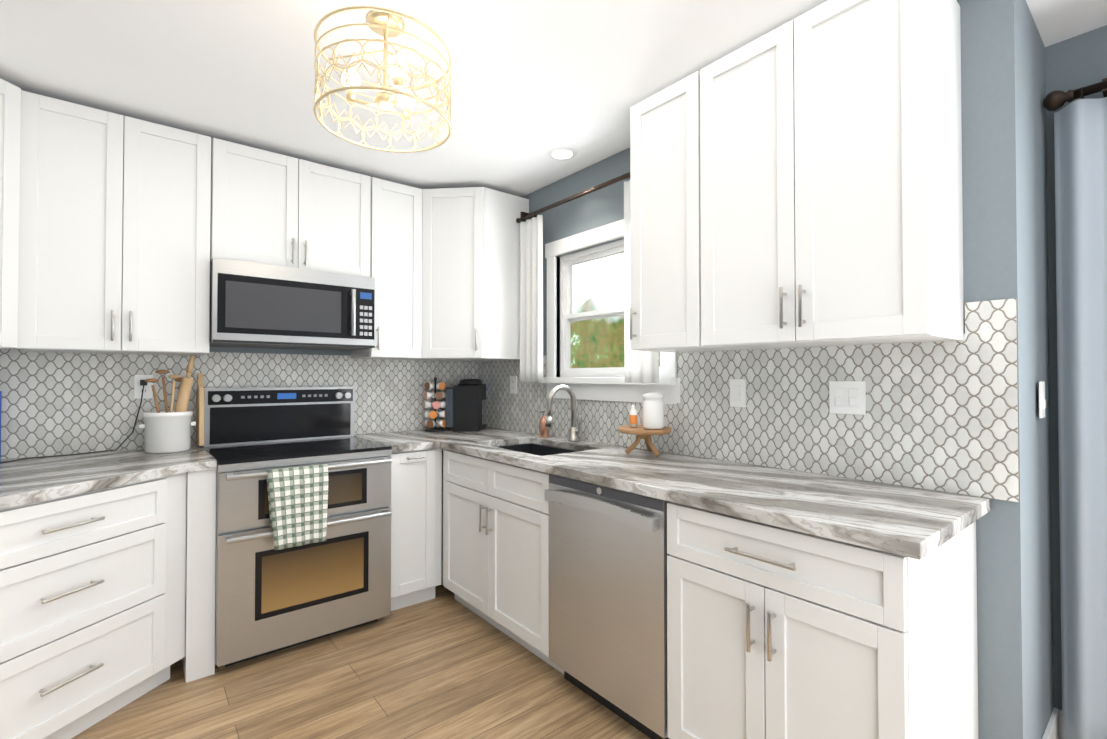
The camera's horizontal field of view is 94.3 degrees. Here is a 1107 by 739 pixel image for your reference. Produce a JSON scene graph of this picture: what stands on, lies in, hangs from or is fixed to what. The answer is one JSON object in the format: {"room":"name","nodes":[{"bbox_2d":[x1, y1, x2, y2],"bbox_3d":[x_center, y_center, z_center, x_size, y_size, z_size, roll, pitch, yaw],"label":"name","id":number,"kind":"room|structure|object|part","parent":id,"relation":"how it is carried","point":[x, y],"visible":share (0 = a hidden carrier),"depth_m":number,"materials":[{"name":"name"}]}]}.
{"room":"kitchen","nodes":[
{"label":"kitchen","id":0,"kind":"room"},
{"bbox_2d":[11,346,442,559],"bbox_3d":[-1.891,0.084,2.737,3.600,2.456,0.100,1,-1,-39],"label":"wall","id":1,"kind":"structure","parent":0,"point":[272,350],"depth_m":2.97,"materials":[{"name":"paint tile"},{"name":"grout"}]},
{"bbox_2d":[0,78,20,348],"bbox_3d":[-2.296,-0.604,1.739,0.386,1.035,0.620,0,-1,6],"label":"upper cabinet","id":2,"kind":"object","parent":1,"relation":"attached to","point":[10,111],"visible":1,"depth_m":2.00,"materials":[{"name":"white wood"}]},
{"bbox_2d":[16,90,210,355],"bbox_3d":[-1.978,-0.595,2.361,0.643,1.035,0.386,1,-1,-39],"label":"upper cabinet","id":3,"kind":"object","parent":1,"relation":"attached to","point":[114,229],"visible":0.96,"depth_m":2.21,"materials":[{"name":"white wood"}]},
{"bbox_2d":[0,348,479,458],"bbox_3d":[-1.856,0.151,2.689,3.390,0.490,0.002,1,-1,-39],"label":"tile backsplash","id":4,"kind":"structure","parent":1,"relation":"attached to","point":[54,403],"depth_m":2.53,"materials":[{"name":"white tile"}]},
{"bbox_2d":[134,375,152,398],"bbox_3d":[-2.029,0.085,2.543,0.072,0.117,0.008,1,-1,-39],"label":"outlet","id":5,"kind":"object","parent":4,"relation":"attached to","point":[147,391],"visible":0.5,"depth_m":2.54,"materials":[{"name":"white plastic"}]},
{"bbox_2d":[0,380,146,463],"bbox_3d":[-2.158,0.217,2.219,0.636,0.342,0.326,1,-1,-39],"label":"plug","id":6,"kind":"object","parent":5,"relation":"attached to","point":[143,382],"visible":0.94,"depth_m":2.42,"materials":[{"name":"black plastic"}]},
{"bbox_2d":[210,138,369,276],"bbox_3d":[-1.434,-0.813,2.809,0.758,0.588,0.386,1,-1,-39],"label":"upper cabinet","id":7,"kind":"object","parent":1,"relation":"attached to","point":[271,208],"visible":0.83,"depth_m":2.65,"materials":[{"name":"white wood"}]},
{"bbox_2d":[209,258,374,350],"bbox_3d":[-1.407,-0.318,2.768,0.758,0.392,0.473,1,-1,-39],"label":"microwave","id":8,"kind":"object","parent":7,"relation":"attached to","point":[255,305],"visible":1,"depth_m":2.59,"materials":[{"name":"silver metal"}]},
{"bbox_2d":[351,177,421,359],"bbox_3d":[-1.017,-0.585,3.147,0.312,1.035,0.386,1,-1,-39],"label":"upper cabinet","id":9,"kind":"object","parent":1,"relation":"attached to","point":[396,241],"visible":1,"depth_m":3.03,"materials":[{"name":"white wood"}]},
{"bbox_2d":[405,187,528,361],"bbox_3d":[-0.586,-0.582,3.347,0.615,1.035,0.619,1,-1,-39],"label":"upper cabinet","id":10,"kind":"object","parent":1,"relation":"attached to","point":[470,273],"visible":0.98,"depth_m":3.12,"materials":[{"name":"white wood"}]},
{"bbox_2d":[71,560,650,738],"bbox_3d":[-0.189,1.339,1.075,4.150,0.100,4.800,1,-1,-39],"label":"floor","id":11,"kind":"structure","parent":0,"point":[443,664],"depth_m":2.06,"materials":[{"name":"wood"}]},
{"bbox_2d":[0,473,186,738],"bbox_3d":[-1.887,0.863,1.824,0.636,0.874,0.800,0,-1,13],"label":"base cabinet","id":12,"kind":"object","parent":11,"relation":"on","point":[92,604],"visible":1,"depth_m":1.78,"materials":[{"name":"white wood"}]},
{"bbox_2d":[0,446,216,509],"bbox_3d":[-2.048,0.402,1.593,1.708,0.038,1.459,1,-1,-39],"label":"countertop","id":13,"kind":"structure","parent":12,"relation":"on","point":[27,481],"depth_m":1.98,"materials":[{"name":"grey stone"}]},
{"bbox_2d":[0,391,1,461],"bbox_3d":[-2.382,0.238,2.073,0.072,0.300,0.200,0,-1,31],"label":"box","id":14,"kind":"object","parent":13,"relation":"on","point":[0,420],"visible":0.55,"depth_m":2.14,"materials":[{"name":"blue"}]},
{"bbox_2d":[139,355,195,453],"bbox_3d":[-1.861,0.162,2.482,0.216,0.464,0.194,1,-1,-39],"label":"utensil crock","id":15,"kind":"object","parent":13,"relation":"on","point":[167,431],"visible":1,"depth_m":2.44,"materials":[{"name":"white ceramic"}]},
{"bbox_2d":[196,373,203,445],"bbox_3d":[-1.808,0.208,2.628,0.023,0.377,0.179,1,-1,-39],"label":"cutting board","id":16,"kind":"object","parent":13,"relation":"on","point":[200,416],"visible":0.96,"depth_m":2.58,"materials":[{"name":"brown wood"}]},
{"bbox_2d":[182,470,215,682],"bbox_3d":[-1.681,0.871,2.406,0.102,0.874,0.600,1,-1,-39],"label":"cabinet filler","id":17,"kind":"object","parent":11,"relation":"on","point":[198,660],"visible":0.65,"depth_m":2.17,"materials":[{"name":"white wood"}]},
{"bbox_2d":[202,386,391,666],"bbox_3d":[-1.316,0.704,2.644,0.758,1.215,0.712,1,-1,-39],"label":"range","id":18,"kind":"object","parent":11,"relation":"on","point":[269,599],"visible":0.98,"depth_m":2.47,"materials":[{"name":"silver metal"}]},
{"bbox_2d":[267,464,327,549],"bbox_3d":[-1.152,0.615,2.320,0.250,0.348,0.061,1,-1,-39],"label":"plaid towel","id":19,"kind":"object","parent":18,"relation":"hanging from","point":[298,501],"visible":1,"depth_m":2.30,"materials":[{"name":"fabric"}]},
{"bbox_2d":[390,448,441,610],"bbox_3d":[-0.927,0.879,3.017,0.312,0.874,0.662,1,-1,-39],"label":"base cabinet","id":20,"kind":"object","parent":11,"relation":"on","point":[416,510],"visible":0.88,"depth_m":2.80,"materials":[{"name":"white wood"}]},
{"bbox_2d":[443,443,573,673],"bbox_3d":[-0.102,0.875,2.696,0.662,0.874,0.984,1,-1,-39],"label":"base cabinet","id":21,"kind":"object","parent":11,"relation":"on","point":[496,544],"visible":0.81,"depth_m":2.43,"materials":[{"name":"white wood"}]},
{"bbox_2d":[354,427,990,559],"bbox_3d":[0.018,0.412,2.352,0.924,0.038,2.903,1,-1,-39],"label":"countertop","id":22,"kind":"structure","parent":21,"relation":"on","point":[914,523],"depth_m":1.66,"materials":[{"name":"grey stone"}]},
{"bbox_2d":[424,377,445,431],"bbox_3d":[-0.785,0.229,3.414,0.146,0.356,0.146,1,-1,-39],"label":"tower","id":23,"kind":"object","parent":22,"relation":"on","point":[434,414],"visible":1,"depth_m":3.38,"materials":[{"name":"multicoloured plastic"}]},
{"bbox_2d":[446,379,485,431],"bbox_3d":[-0.590,0.236,3.486,0.220,0.344,0.230,0,-1,6],"label":"coffee maker","id":24,"kind":"object","parent":22,"relation":"on","point":[465,398],"visible":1,"depth_m":3.37,"materials":[{"name":"black plastic"}]},
{"bbox_2d":[498,443,577,455],"bbox_3d":[-0.096,0.534,2.701,0.408,0.195,0.628,1,-1,-39],"label":"sink basin","id":25,"kind":"object","parent":22,"relation":"in","point":[536,449],"visible":0.04,"depth_m":2.98,"materials":[{"name":"black metal"}]},
{"bbox_2d":[538,410,548,437],"bbox_3d":[-0.062,0.321,3.055,0.070,0.161,0.055,1,-1,-39],"label":"soap dispenser","id":26,"kind":"object","parent":22,"relation":"on","point":[543,431],"visible":0.88,"depth_m":3.04,"materials":[{"name":"brown glass"}]},
{"bbox_2d":[545,384,580,441],"bbox_3d":[0.063,0.240,2.795,0.231,0.316,0.109,1,-1,-39],"label":"gooseneck faucet","id":27,"kind":"object","parent":22,"relation":"on","point":[574,432],"visible":1,"depth_m":2.82,"materials":[{"name":"silver metal"}]},
{"bbox_2d":[618,425,671,456],"bbox_3d":[0.415,0.326,2.340,0.240,0.124,0.240,1,-1,-39],"label":"wooden stand","id":28,"kind":"object","parent":22,"relation":"on","point":[640,432],"visible":0.9,"depth_m":2.29,"materials":[{"name":"brown wood"}]},
{"bbox_2d":[629,405,636,426],"bbox_3d":[0.368,0.214,2.368,0.037,0.100,0.036,1,-1,-39],"label":"bottle","id":29,"kind":"object","parent":28,"relation":"on","point":[633,417],"visible":1,"depth_m":2.35,"materials":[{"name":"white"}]},
{"bbox_2d":[643,393,663,428],"bbox_3d":[0.446,0.183,2.297,0.094,0.160,0.093,1,-1,-39],"label":"ceramic canister","id":30,"kind":"object","parent":28,"relation":"on","point":[653,410],"visible":0.98,"depth_m":2.26,"materials":[{"name":"white ceramic"}]},
{"bbox_2d":[545,474,668,738],"bbox_3d":[0.389,0.867,2.072,0.642,0.872,0.598,1,-1,-39],"label":"dishwasher","id":31,"kind":"object","parent":11,"relation":"on","point":[608,554],"visible":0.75,"depth_m":1.85,"materials":[{"name":"silver metal"}]},
{"bbox_2d":[667,502,978,738],"bbox_3d":[0.805,0.860,1.589,0.662,0.874,0.668,1,-1,-39],"label":"base cabinet","id":32,"kind":"object","parent":11,"relation":"on","point":[774,632],"visible":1,"depth_m":1.36,"materials":[{"name":"white wood"}]},
{"bbox_2d":[0,0,1106,196],"bbox_3d":[-0.189,-1.216,1.111,4.150,0.100,4.800,1,-1,-39],"label":"ceiling","id":33,"kind":"structure","parent":0,"point":[532,82],"depth_m":1.95,"materials":[{"name":"white paint"}]},
{"bbox_2d":[313,6,451,152],"bbox_3d":[-0.559,-0.984,1.709,0.434,0.345,0.434,1,-1,-39],"label":"ceiling light fixture","id":34,"kind":"object","parent":33,"relation":"attached to","point":[386,23],"visible":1,"depth_m":1.67,"materials":[{"name":"gold metal"}]},
{"bbox_2d":[546,147,577,160],"bbox_3d":[0.046,-1.141,2.724,0.170,0.004,0.170,1,-1,-39],"label":"recessed light","id":35,"kind":"object","parent":33,"relation":"in","point":[562,153],"visible":1,"depth_m":2.71,"materials":[{"name":"white plastic"}]},
{"bbox_2d":[491,0,1029,738],"bbox_3d":[0.436,0.083,2.658,0.100,2.456,2.970,1,-1,-39],"label":"wall","id":36,"kind":"structure","parent":0,"point":[991,116],"depth_m":1.53,"materials":[{"name":"grey paint"}]},
{"bbox_2d":[516,172,629,222],"bbox_3d":[0.165,-0.945,2.812,0.139,0.065,1.110,1,-1,-39],"label":"curtain rod","id":37,"kind":"object","parent":36,"relation":"attached to","point":[524,216],"visible":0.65,"depth_m":2.83,"materials":[{"name":"brown metal"}]},
{"bbox_2d":[520,215,542,381],"bbox_3d":[-0.143,-0.418,3.096,0.028,0.980,0.231,1,-1,-39],"label":"curtain","id":38,"kind":"object","parent":37,"relation":"hanging from","point":[531,300],"visible":1,"depth_m":3.07,"materials":[{"name":"white fabric"}]},
{"bbox_2d":[624,180,658,382],"bbox_3d":[0.411,-0.427,2.419,0.028,0.980,0.211,1,-1,-39],"label":"curtain","id":39,"kind":"object","parent":37,"relation":"hanging from","point":[641,366],"visible":0.29,"depth_m":2.48,"materials":[{"name":"white fabric"}]},
{"bbox_2d":[540,219,676,403],"bbox_3d":[0.284,-0.303,2.794,0.140,0.942,0.985,1,-1,-39],"label":"window","id":40,"kind":"structure","parent":36,"relation":"in","point":[618,389],"depth_m":2.90,"materials":[{"name":"white wood"}]},
{"bbox_3d":[0.310,-0.322,2.806,0.085,0.734,0.814,1,-1,-39],"label":"window frame sashes","id":41,"kind":"part","parent":40,"relation":"part of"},
{"bbox_2d":[630,71,744,352],"bbox_3d":[0.554,-0.598,2.141,0.386,1.035,0.344,1,-1,-39],"label":"upper cabinet","id":42,"kind":"object","parent":36,"relation":"attached to","point":[665,241],"visible":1,"depth_m":2.04,"materials":[{"name":"white wood"}]},
{"bbox_2d":[480,298,1018,501],"bbox_3d":[0.402,0.103,2.613,0.008,0.585,2.940,1,-1,-39],"label":"tile backsplash","id":43,"kind":"structure","parent":36,"relation":"attached to","point":[941,416],"depth_m":1.82,"materials":[{"name":"white tile"}]},
{"bbox_2d":[510,376,516,393],"bbox_3d":[-0.268,0.102,3.419,0.008,0.117,0.072,1,-1,-39],"label":"outlet","id":44,"kind":"object","parent":43,"relation":"attached to","point":[513,384],"visible":1,"depth_m":3.41,"materials":[{"name":"white plastic"}]},
{"bbox_2d":[676,378,679,402],"bbox_3d":[0.561,0.098,2.405,0.010,0.117,0.072,1,-1,-39],"label":"light switch","id":45,"kind":"object","parent":43,"relation":"attached to","point":[678,391],"visible":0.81,"depth_m":2.38,"materials":[{"name":"white plastic"}]},
{"bbox_2d":[730,379,745,407],"bbox_3d":[0.770,0.099,2.149,0.010,0.117,0.072,1,-1,-39],"label":"light switch","id":46,"kind":"object","parent":43,"relation":"attached to","point":[737,392],"visible":1,"depth_m":2.15,"materials":[{"name":"white plastic"}]},
{"bbox_2d":[829,381,865,414],"bbox_3d":[1.039,0.100,1.820,0.010,0.117,0.118,1,-1,-39],"label":"double light switch","id":47,"kind":"object","parent":43,"relation":"attached to","point":[847,397],"visible":1,"depth_m":1.82,"materials":[{"name":"white plastic"}]},
{"bbox_2d":[700,0,963,349],"bbox_3d":[0.887,-0.604,1.733,0.386,1.035,0.705,1,-1,-39],"label":"upper cabinet","id":48,"kind":"object","parent":36,"relation":"attached to","point":[831,210],"visible":1,"depth_m":1.55,"materials":[{"name":"white wood"}]},
{"bbox_2d":[1020,0,1053,738],"bbox_3d":[1.597,0.071,1.754,0.550,2.456,0.100,1,-1,-39],"label":"wall","id":49,"kind":"structure","parent":0,"point":[1038,478],"depth_m":1.67,"materials":[{"name":"grey paint"}]},
{"bbox_2d":[1039,381,1045,417],"bbox_3d":[1.579,0.097,1.657,0.072,0.117,0.010,1,-1,-39],"label":"light switch","id":50,"kind":"object","parent":49,"relation":"attached to","point":[1042,403],"visible":1,"depth_m":1.65,"materials":[{"name":"white plastic"}]},
{"bbox_2d":[1045,25,1106,709],"bbox_3d":[2.319,0.064,1.227,0.100,2.456,1.630,1,-1,-39],"label":"wall","id":51,"kind":"structure","parent":0,"point":[1076,62],"depth_m":1.81,"materials":[{"name":"grey paint"}]},
{"bbox_2d":[1042,708,1062,738],"bbox_3d":[2.044,1.234,1.022,0.564,0.110,1.685,1,-1,-39],"label":"baseboard","id":52,"kind":"structure","parent":51,"relation":"attached to","point":[1053,729],"depth_m":1.75,"materials":[{"name":"white"}]},
{"bbox_2d":[1043,78,1106,110],"bbox_3d":[2.166,-0.923,1.242,0.131,0.064,1.426,1,-1,-39],"label":"curtain rod","id":53,"kind":"object","parent":51,"relation":"attached to","point":[1054,100],"visible":0.88,"depth_m":1.71,"materials":[{"name":"brown metal"}]},
{"bbox_2d":[1054,97,1106,738],"bbox_3d":[1.951,0.194,1.422,0.068,2.160,0.801,1,-1,-39],"label":"door curtain","id":54,"kind":"object","parent":53,"relation":"hanging from","point":[1080,136],"visible":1,"depth_m":1.67,"materials":[{"name":"white fabric"}]},
{"label":"outside","id":55,"kind":"structure","parent":0,"visible":0},
{"bbox_2d":[571,257,659,367],"bbox_3d":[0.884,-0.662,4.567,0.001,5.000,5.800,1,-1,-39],"label":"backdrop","id":56,"kind":"structure","parent":55,"point":[583,346],"depth_m":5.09,"materials":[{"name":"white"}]},
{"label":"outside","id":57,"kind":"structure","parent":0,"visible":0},
{"bbox_2d":[573,253,623,310],"bbox_3d":[0.266,-0.731,4.850,0.100,0.869,1.705,1,-1,-39],"label":"eave","id":58,"kind":"object","parent":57,"point":[600,269],"depth_m":4.63,"materials":[{"name":"white"}]}
]}

